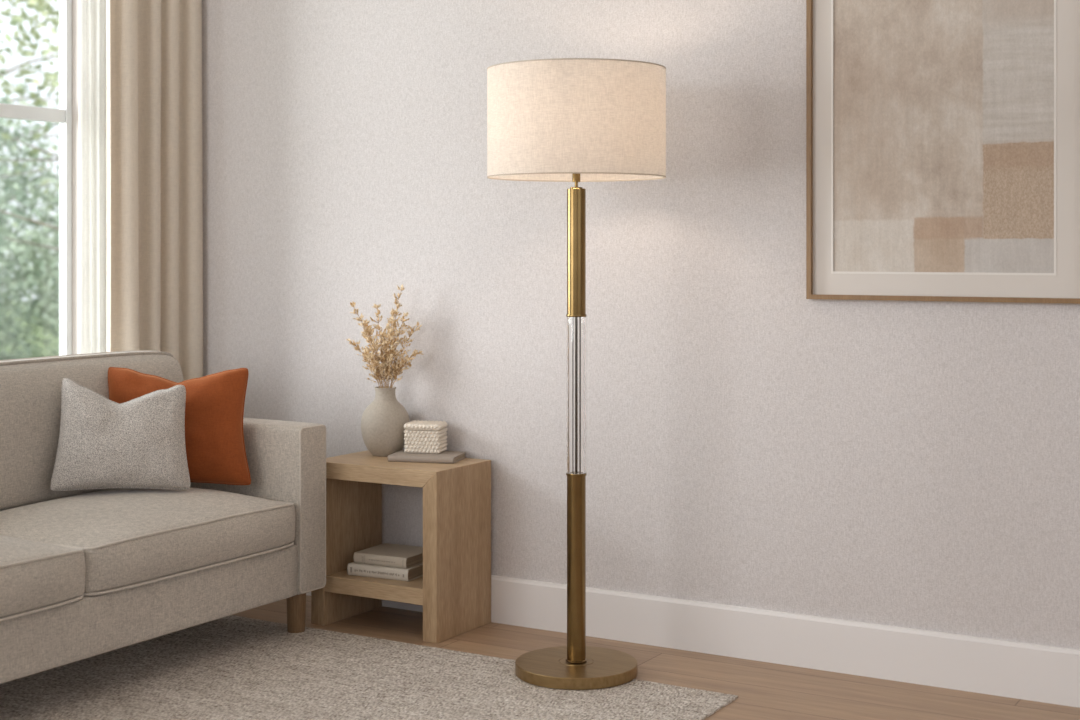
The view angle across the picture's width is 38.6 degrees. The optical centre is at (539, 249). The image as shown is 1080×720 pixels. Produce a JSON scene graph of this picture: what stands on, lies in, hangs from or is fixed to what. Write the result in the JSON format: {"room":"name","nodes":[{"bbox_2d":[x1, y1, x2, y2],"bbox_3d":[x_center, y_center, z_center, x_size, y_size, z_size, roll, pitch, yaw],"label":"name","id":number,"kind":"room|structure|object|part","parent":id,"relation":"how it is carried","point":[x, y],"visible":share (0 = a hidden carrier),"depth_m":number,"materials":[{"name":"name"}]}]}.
{"room":"living room","nodes":[
{"label":"living room","id":0,"kind":"room"},
{"bbox_2d":[72,0,78,354],"bbox_3d":[-3.011,-0.200,2.512,0.140,2.600,6.461,0,0,31],"label":"wall","id":1,"kind":"structure","parent":0,"point":[75,3],"depth_m":5.06,"materials":[{"name":"beige paint"}]},
{"bbox_2d":[0,0,71,355],"bbox_3d":[-2.017,-0.320,4.170,0.156,2.000,2.027,0,0,31],"label":"window","id":2,"kind":"structure","parent":1,"relation":"in","point":[63,115],"depth_m":5.05,"materials":[{"name":"white"}]},
{"bbox_2d":[202,0,1079,649],"bbox_3d":[1.770,-0.200,3.526,7.340,2.600,0.150,0,0,31],"label":"wall","id":3,"kind":"structure","parent":0,"point":[752,441],"depth_m":4.32,"materials":[{"name":"paint"}]},
{"bbox_2d":[306,575,1079,707],"bbox_3d":[1.788,1.032,3.419,7.200,0.136,0.015,0,0,31],"label":"baseboard","id":4,"kind":"structure","parent":3,"relation":"attached to","point":[1005,668],"depth_m":4.05,"materials":[{"name":"white paint"}]},
{"bbox_2d":[806,0,1079,303],"bbox_3d":[1.011,-0.386,3.873,0.710,1.029,0.024,0,0,31],"label":"framed artwork","id":5,"kind":"object","parent":3,"relation":"attached to","point":[943,136],"visible":1,"depth_m":3.88,"materials":[{"name":"beige paper"}]},
{"bbox_2d":[233,595,1079,719],"bbox_3d":[0.155,1.130,0.646,7.490,0.060,6.770,0,0,31],"label":"floor","id":6,"kind":"structure","parent":0,"point":[764,690],"depth_m":3.92,"materials":[{"name":"brown wood"}]},
{"bbox_2d":[0,615,737,719],"bbox_3d":[-1.129,1.097,3.225,2.218,0.006,2.608,0,0,31],"label":"area rug","id":7,"kind":"object","parent":6,"relation":"on","point":[231,667],"visible":0.74,"depth_m":3.85,"materials":[{"name":"carpet"}]},
{"bbox_2d":[0,350,325,683],"bbox_3d":[-1.381,0.697,3.830,0.736,0.795,1.854,0,0,31],"label":"sofa","id":8,"kind":"object","parent":7,"relation":"on","point":[87,573],"visible":0.89,"depth_m":4.06,"materials":[{"name":"fabric"}]},
{"bbox_2d":[0,535,84,617],"bbox_3d":[-1.516,0.743,3.459,0.591,0.164,0.832,0,0,31],"label":"seat cushion","id":9,"kind":"object","parent":8,"relation":"on","point":[39,576],"depth_m":3.55,"materials":[{"name":"fabric"}]},
{"bbox_2d":[0,351,183,510],"bbox_3d":[-1.348,0.501,4.337,0.171,0.398,0.900,0,0,31],"label":"cushion","id":10,"kind":"object","parent":8,"relation":"on","point":[30,388],"depth_m":4.18,"materials":[{"name":"fabric"}]},
{"bbox_2d":[51,378,189,490],"bbox_3d":[-1.144,0.502,4.206,0.367,0.306,0.162,0,0,-14],"label":"throw pillow","id":11,"kind":"object","parent":8,"relation":"on","point":[104,443],"visible":1,"depth_m":4.16,"materials":[{"name":"grey fabric"}]},
{"bbox_2d":[0,487,294,592],"bbox_3d":[-1.107,0.743,4.151,0.591,0.165,0.778,0,0,31],"label":"seat cushion","id":12,"kind":"object","parent":8,"relation":"on","point":[130,540],"depth_m":3.98,"materials":[{"name":"fabric"}]},
{"bbox_2d":[108,367,250,484],"bbox_3d":[-1.039,0.502,4.386,0.435,0.334,0.147,0,0,-2],"label":"throw pillow","id":13,"kind":"object","parent":8,"relation":"on","point":[214,405],"visible":0.65,"depth_m":4.36,"materials":[{"name":"orange fabric"}]},
{"bbox_3d":[-0.922,0.738,4.566,0.647,0.480,0.120,0,0,31],"label":"arm","id":14,"kind":"part","parent":8,"relation":"part of","materials":[{"name":"fabric"}]},
{"bbox_3d":[-0.700,1.037,4.423,0.057,0.114,0.057,0,0,31],"label":"leg","id":15,"kind":"part","parent":8,"relation":"part of","materials":[{"name":"brown wood"}]},
{"bbox_2d":[487,58,665,689],"bbox_3d":[0.094,0.313,3.984,0.463,1.561,0.463,0,0,31],"label":"floor lamp","id":16,"kind":"object","parent":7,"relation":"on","point":[576,120],"visible":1,"depth_m":3.84,"materials":[{"name":"beige fabric"}]},
{"bbox_2d":[572,173,579,181],"bbox_3d":[0.094,-0.225,3.984,0.028,0.098,0.028,0,0,31],"label":"socket","id":17,"kind":"object","parent":16,"relation":"attached to","point":[575,176],"depth_m":3.98,"materials":[{"name":"gold metal"}]},
{"bbox_3d":[0.094,-0.327,3.984,0.461,0.281,0.461,0,0,31],"label":"lamp shade","id":18,"kind":"part","parent":16,"relation":"part of","materials":[{"name":"fabric"}]},
{"bbox_3d":[0.094,-0.466,3.984,0.463,0.003,0.463,0,0,31],"label":"shade trim","id":19,"kind":"part","parent":16,"relation":"part of","materials":[{"name":"beige fabric"}]},
{"bbox_3d":[0.094,-0.188,3.984,0.463,0.003,0.463,0,0,31],"label":"shade trim","id":20,"kind":"part","parent":16,"relation":"part of","materials":[{"name":"beige fabric"}]},
{"bbox_2d":[311,450,490,642],"bbox_3d":[-0.409,0.860,4.540,0.447,0.480,0.285,0,0,31],"label":"side table","id":21,"kind":"object","parent":6,"relation":"on","point":[453,590],"visible":0.74,"depth_m":4.45,"materials":[{"name":"brown wood"}]},
{"bbox_3d":[-0.581,0.860,4.641,0.048,0.479,0.285,0,0,31],"label":"panel","id":22,"kind":"part","parent":21,"relation":"part of","materials":[{"name":"brown wood"}]},
{"bbox_2d":[325,570,422,604],"bbox_3d":[-0.409,0.977,4.540,0.351,0.046,0.279,0,0,31],"label":"shelf","id":23,"kind":"object","parent":21,"relation":"attached to","point":[338,582],"depth_m":4.43,"materials":[{"name":"brown wood"}]},
{"bbox_2d":[347,562,422,580],"bbox_3d":[-0.435,0.937,4.547,0.204,0.034,0.173,0,0,26],"label":"book","id":24,"kind":"object","parent":21,"relation":"on","point":[355,569],"visible":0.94,"depth_m":4.47,"materials":[{"name":"paper"}]},
{"bbox_2d":[354,543,422,568],"bbox_3d":[-0.428,0.904,4.554,0.182,0.031,0.168,0,0,28],"label":"book","id":25,"kind":"object","parent":24,"relation":"on","point":[385,554],"visible":0.99,"depth_m":4.51,"materials":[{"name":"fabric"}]},
{"bbox_2d":[361,386,409,456],"bbox_3d":[-0.468,0.517,4.658,0.148,0.205,0.148,0,0,31],"label":"vase","id":26,"kind":"object","parent":21,"relation":"on","point":[383,421],"visible":0.97,"depth_m":4.61,"materials":[{"name":"beige ceramic"}]},
{"bbox_2d":[346,284,423,387],"bbox_3d":[-0.470,0.321,4.655,0.233,0.438,0.105,0,0,-8],"label":"dried branches","id":27,"kind":"object","parent":26,"relation":"in","point":[386,358],"visible":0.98,"depth_m":4.65,"materials":[{"name":"brown plant"}]},
{"bbox_3d":[-0.519,0.407,4.643,0.109,0.266,0.047,0,0,-11],"label":"stem","id":28,"kind":"part","parent":27,"relation":"part of","materials":[{"name":"brown plant"}]},
{"bbox_3d":[-0.513,0.353,4.657,0.111,0.375,0.039,0,0,5],"label":"stem","id":29,"kind":"part","parent":27,"relation":"part of","materials":[{"name":"brown plant"}]},
{"bbox_3d":[-0.496,0.378,4.648,0.065,0.324,0.062,0,0,31],"label":"stem","id":30,"kind":"part","parent":27,"relation":"part of","materials":[{"name":"brown plant"}]},
{"bbox_3d":[-0.491,0.423,4.635,0.068,0.234,0.033,0,0,-37],"label":"stem","id":31,"kind":"part","parent":27,"relation":"part of","materials":[{"name":"brown plant"}]},
{"bbox_3d":[-0.479,0.356,4.666,0.051,0.369,0.052,0,0,45],"label":"stem","id":32,"kind":"part","parent":27,"relation":"part of","materials":[{"name":"brown plant"}]},
{"bbox_3d":[-0.456,0.380,4.650,0.063,0.320,0.047,0,0,31],"label":"stem","id":33,"kind":"part","parent":27,"relation":"part of","materials":[{"name":"brown plant"}]},
{"bbox_3d":[-0.444,0.367,4.643,0.078,0.346,0.060,0,0,31],"label":"stem","id":34,"kind":"part","parent":27,"relation":"part of","materials":[{"name":"brown plant"}]},
{"bbox_3d":[-0.453,0.327,4.652,0.074,0.426,0.054,0,0,31],"label":"stem","id":35,"kind":"part","parent":27,"relation":"part of","materials":[{"name":"brown plant"}]},
{"bbox_3d":[-0.418,0.384,4.660,0.100,0.313,0.046,0,0,9],"label":"stem","id":36,"kind":"part","parent":27,"relation":"part of","materials":[{"name":"brown plant"}]},
{"bbox_3d":[-0.415,0.423,4.645,0.110,0.235,0.042,0,0,22],"label":"stem","id":37,"kind":"part","parent":27,"relation":"part of","materials":[{"name":"brown plant"}]},
{"bbox_2d":[388,450,465,463],"bbox_3d":[-0.333,0.611,4.553,0.200,0.018,0.141,0,0,13],"label":"book","id":38,"kind":"object","parent":21,"relation":"on","point":[452,457],"visible":0.97,"depth_m":4.50,"materials":[{"name":"grey paper"}]},
{"bbox_2d":[404,420,447,453],"bbox_3d":[-0.341,0.557,4.594,0.116,0.090,0.094,0,0,13],"label":"woven box","id":39,"kind":"object","parent":38,"relation":"on","point":[427,437],"visible":1,"depth_m":4.55,"materials":[{"name":"beige wicker"}]},
{"bbox_3d":[-0.341,0.523,4.594,0.116,0.021,0.094,0,0,13],"label":"lid","id":40,"kind":"part","parent":39,"relation":"part of","materials":[{"name":"beige wicker"}]},
{"bbox_3d":[-0.237,0.860,4.438,0.048,0.479,0.285,0,0,31],"label":"panel","id":41,"kind":"part","parent":21,"relation":"part of","materials":[{"name":"brown wood"}]},
{"label":"outside","id":42,"kind":"structure","parent":0,"visible":0},
{"bbox_2d":[0,300,58,358],"bbox_3d":[-12.288,1.500,16.553,30.000,0.200,44.000,0,0,31],"label":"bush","id":43,"kind":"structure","parent":42,"point":[38,334],"depth_m":24.36,"materials":[{"name":"green plant"}]},
{"bbox_2d":[0,54,58,359],"bbox_3d":[-6.777,-0.523,17.497,6.015,3.915,6.487,0,0,26],"label":"tree","id":44,"kind":"object","parent":43,"relation":"on","point":[46,263],"visible":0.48,"depth_m":17.19,"materials":[{"name":"green plant"}]},
{"bbox_2d":[0,0,58,249],"bbox_3d":[-2.784,-1.777,12.498,5.107,6.360,4.560,0,0,-41],"label":"tree","id":45,"kind":"object","parent":43,"relation":"on","point":[41,7],"visible":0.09,"depth_m":12.53,"materials":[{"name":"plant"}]},
{"bbox_3d":[0.155,-1.550,0.646,7.490,0.100,6.770,0,0,31],"label":"ceiling","id":46,"kind":"structure","parent":0,"visible":0},
{"bbox_2d":[78,0,106,353],"bbox_3d":[-1.409,-0.193,4.918,0.037,2.555,0.171,0,0,31],"label":"sheer curtain","id":47,"kind":"object","parent":46,"relation":"hanging from","point":[92,156],"visible":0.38,"depth_m":4.90,"materials":[{"name":"white fabric"}]},
{"bbox_2d":[106,0,202,380],"bbox_3d":[-1.241,-0.193,4.980,0.077,2.555,0.401,0,0,31],"label":"curtain","id":48,"kind":"object","parent":46,"relation":"hanging from","point":[154,47],"visible":0.55,"depth_m":4.96,"materials":[{"name":"fabric"}]}
]}

